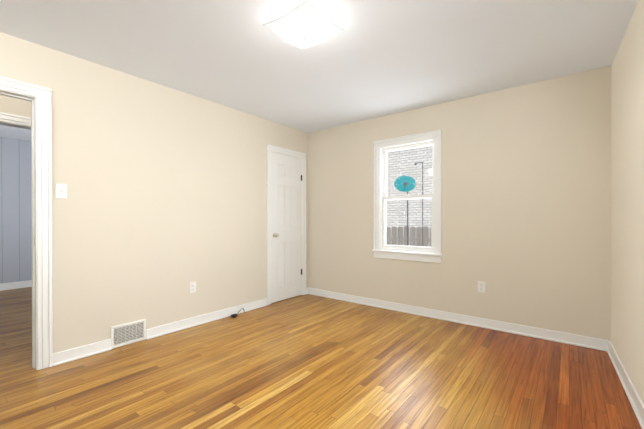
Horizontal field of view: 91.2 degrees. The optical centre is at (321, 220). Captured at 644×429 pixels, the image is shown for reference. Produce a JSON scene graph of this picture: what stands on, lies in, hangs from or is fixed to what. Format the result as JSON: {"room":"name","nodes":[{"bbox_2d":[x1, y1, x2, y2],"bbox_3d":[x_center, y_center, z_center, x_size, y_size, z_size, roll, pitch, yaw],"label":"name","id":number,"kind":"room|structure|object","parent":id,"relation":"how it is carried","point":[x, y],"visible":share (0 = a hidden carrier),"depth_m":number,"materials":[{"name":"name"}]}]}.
{"room":"empty bedroom","nodes":[
{"label":"empty bedroom","id":0,"kind":"room"},
{"bbox_2d":[0,95,30,117],"bbox_3d":[-3.165,0.399,2.829,0.120,3.440,4.550,0,0,38],"label":"wall","id":1,"kind":"structure","parent":0,"point":[14,106],"depth_m":3.02,"materials":[{"name":"beige paint"}]},
{"bbox_2d":[0,112,30,129],"bbox_3d":[-2.986,0.055,3.037,0.145,2.125,1.780,0,0,38],"label":"door frame","id":2,"kind":"structure","parent":1,"relation":"attached to","point":[13,120],"depth_m":3.02,"materials":[{"name":"white wood"}]},
{"bbox_2d":[0,137,31,283],"bbox_3d":[-5.460,-0.108,4.633,0.120,2.440,4.550,0,0,38],"label":"wall","id":3,"kind":"structure","parent":0,"point":[15,220],"depth_m":5.13,"materials":[{"name":"grey paint"}]},
{"bbox_2d":[0,280,31,290],"bbox_3d":[-5.402,1.057,4.592,0.027,0.110,4.550,0,0,38],"label":"baseboard","id":4,"kind":"structure","parent":3,"relation":"attached to","point":[14,285],"depth_m":5.12,"materials":[{"name":"white wood"}]},
{"bbox_2d":[0,32,307,352],"bbox_3d":[-1.561,0.397,3.186,0.120,3.440,4.496,0,0,38],"label":"wall","id":5,"kind":"structure","parent":0,"point":[159,209],"depth_m":2.96,"materials":[{"name":"beige paint"}]},
{"bbox_2d":[0,76,52,369],"bbox_3d":[-2.425,0.059,2.086,0.168,2.125,0.960,0,0,38],"label":"door frame","id":6,"kind":"structure","parent":5,"relation":"attached to","point":[39,97],"depth_m":2.38,"materials":[{"name":"white wood"}]},
{"bbox_2d":[55,183,66,198],"bbox_3d":[-2.037,-0.230,2.466,0.020,0.116,0.072,0,0,38],"label":"light switch","id":7,"kind":"object","parent":5,"relation":"attached to","point":[60,191],"visible":1,"depth_m":2.46,"materials":[{"name":"white plastic"}]},
{"bbox_2d":[111,319,145,348],"bbox_3d":[-1.743,1.019,2.849,0.014,0.192,0.286,0,0,38],"label":"air vent","id":8,"kind":"object","parent":5,"relation":"in","point":[127,333],"visible":1,"depth_m":2.84,"materials":[{"name":"white plastic"}]},
{"bbox_2d":[53,287,307,365],"bbox_3d":[-1.138,1.068,3.607,0.027,0.095,3.016,0,0,38],"label":"baseboard","id":9,"kind":"structure","parent":5,"relation":"attached to","point":[70,355],"depth_m":3.09,"materials":[{"name":"white wood"}]},
{"bbox_2d":[190,281,195,292],"bbox_3d":[-1.364,0.707,3.333,0.009,0.116,0.072,0,0,38],"label":"electrical outlet","id":10,"kind":"object","parent":5,"relation":"attached to","point":[192,287],"visible":1,"depth_m":3.33,"materials":[{"name":"white plastic"}]},
{"bbox_2d":[271,152,301,302],"bbox_3d":[-0.477,0.090,4.440,0.116,2.028,0.618,0,0,38],"label":"closet door","id":11,"kind":"structure","parent":5,"relation":"in","point":[286,226],"depth_m":4.43,"materials":[{"name":"white paint"}]},
{"bbox_2d":[267,144,305,304],"bbox_3d":[-0.530,0.055,4.477,0.145,2.115,0.768,0,0,38],"label":"trim","id":12,"kind":"structure","parent":5,"relation":"attached to","point":[276,149],"depth_m":4.32,"materials":[{"name":"white wood"}]},
{"bbox_2d":[0,0,638,140],"bbox_3d":[-1.966,-1.381,2.607,8.450,0.120,6.296,0,0,38],"label":"ceiling","id":13,"kind":"structure","parent":0,"point":[377,58],"depth_m":2.40,"materials":[{"name":"white paint"}]},
{"bbox_2d":[263,0,343,49],"bbox_3d":[-0.117,-1.254,2.072,0.380,0.128,0.380,0,0,38],"label":"flush-mount ceiling light","id":14,"kind":"object","parent":13,"relation":"attached to","point":[305,24],"visible":1,"depth_m":2.02,"materials":[{"name":"white glass"}]},
{"bbox_2d":[0,287,641,428],"bbox_3d":[-1.966,1.179,2.618,8.450,0.120,6.296,0,0,38],"label":"floor","id":15,"kind":"structure","parent":0,"point":[308,361],"depth_m":2.24,"materials":[{"name":"brown wood"}]},
{"bbox_2d":[308,65,611,340],"bbox_3d":[1.002,-0.106,3.951,4.860,2.440,0.180,0,0,38],"label":"wall","id":16,"kind":"structure","parent":0,"point":[526,203],"depth_m":3.21,"materials":[{"name":"beige paint"}]},
{"bbox_2d":[372,130,442,262],"bbox_3d":[1.067,-0.270,3.895,0.888,1.501,0.248,0,0,38],"label":"window frame","id":17,"kind":"structure","parent":16,"relation":"attached to","point":[437,254],"depth_m":3.80,"materials":[{"name":"white wood"}]},
{"bbox_2d":[382,140,433,252],"bbox_3d":[1.060,-0.282,3.885,0.696,1.317,0.078,0,0,38],"label":"window","id":18,"kind":"structure","parent":16,"relation":"in","point":[385,198],"depth_m":3.89,"materials":[{"name":"white wood"}]},
{"bbox_2d":[308,287,608,351],"bbox_3d":[1.123,1.068,3.729,3.430,0.095,0.027,0,0,38],"label":"baseboard","id":19,"kind":"structure","parent":16,"relation":"attached to","point":[573,339],"depth_m":3.31,"materials":[{"name":"white wood"}]},
{"bbox_2d":[478,281,484,292],"bbox_3d":[1.673,0.697,3.307,0.072,0.116,0.009,0,0,38],"label":"electrical outlet","id":20,"kind":"object","parent":16,"relation":"attached to","point":[481,286],"visible":1,"depth_m":3.31,"materials":[{"name":"white plastic"}]},
{"bbox_2d":[611,0,643,403],"bbox_3d":[1.229,-0.093,0.804,0.180,2.440,4.700,0,0,36],"label":"wall","id":21,"kind":"structure","parent":0,"point":[627,212],"depth_m":2.09,"materials":[{"name":"beige paint"}]},
{"bbox_2d":[607,340,643,428],"bbox_3d":[1.145,1.079,0.869,0.027,0.095,4.500,0,0,35],"label":"baseboard","id":22,"kind":"structure","parent":21,"relation":"attached to","point":[636,402],"depth_m":2.03,"materials":[{"name":"white wood"}]},
{"label":"outside","id":23,"kind":"structure","parent":0,"visible":0},
{"bbox_3d":[2.752,1.771,8.576,24.000,0.150,8.800,0,0,38],"label":"ground","id":24,"kind":"structure","parent":23,"visible":0},
{"bbox_2d":[394,176,415,245],"bbox_3d":[1.771,0.363,6.811,0.422,2.680,0.418,0,0,38],"label":"dish","id":25,"kind":"object","parent":24,"relation":"on","point":[409,183],"depth_m":6.87,"materials":[{"name":"teal metal"}]},
{"bbox_2d":[386,226,430,246],"bbox_3d":[1.295,0.919,9.120,9.033,1.550,0.060,0,0,38],"label":"fence","id":26,"kind":"object","parent":24,"relation":"on","point":[416,236],"depth_m":8.31,"materials":[{"name":"grey wood"}]},
{"bbox_2d":[386,145,432,245],"bbox_3d":[3.777,-2.321,13.097,18.000,9.000,0.001,0,0,38],"label":"brick facade","id":27,"kind":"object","parent":24,"relation":"on","point":[395,206],"depth_m":13.17,"materials":[{"name":"white brick"}]},
{"bbox_2d":[414,162,422,246],"bbox_3d":[2.433,0.119,7.929,0.211,3.160,0.040,0,0,38],"label":"mast","id":28,"kind":"object","parent":24,"relation":"on","point":[422,199],"depth_m":7.86,"materials":[{"name":"grey metal"}]}
]}

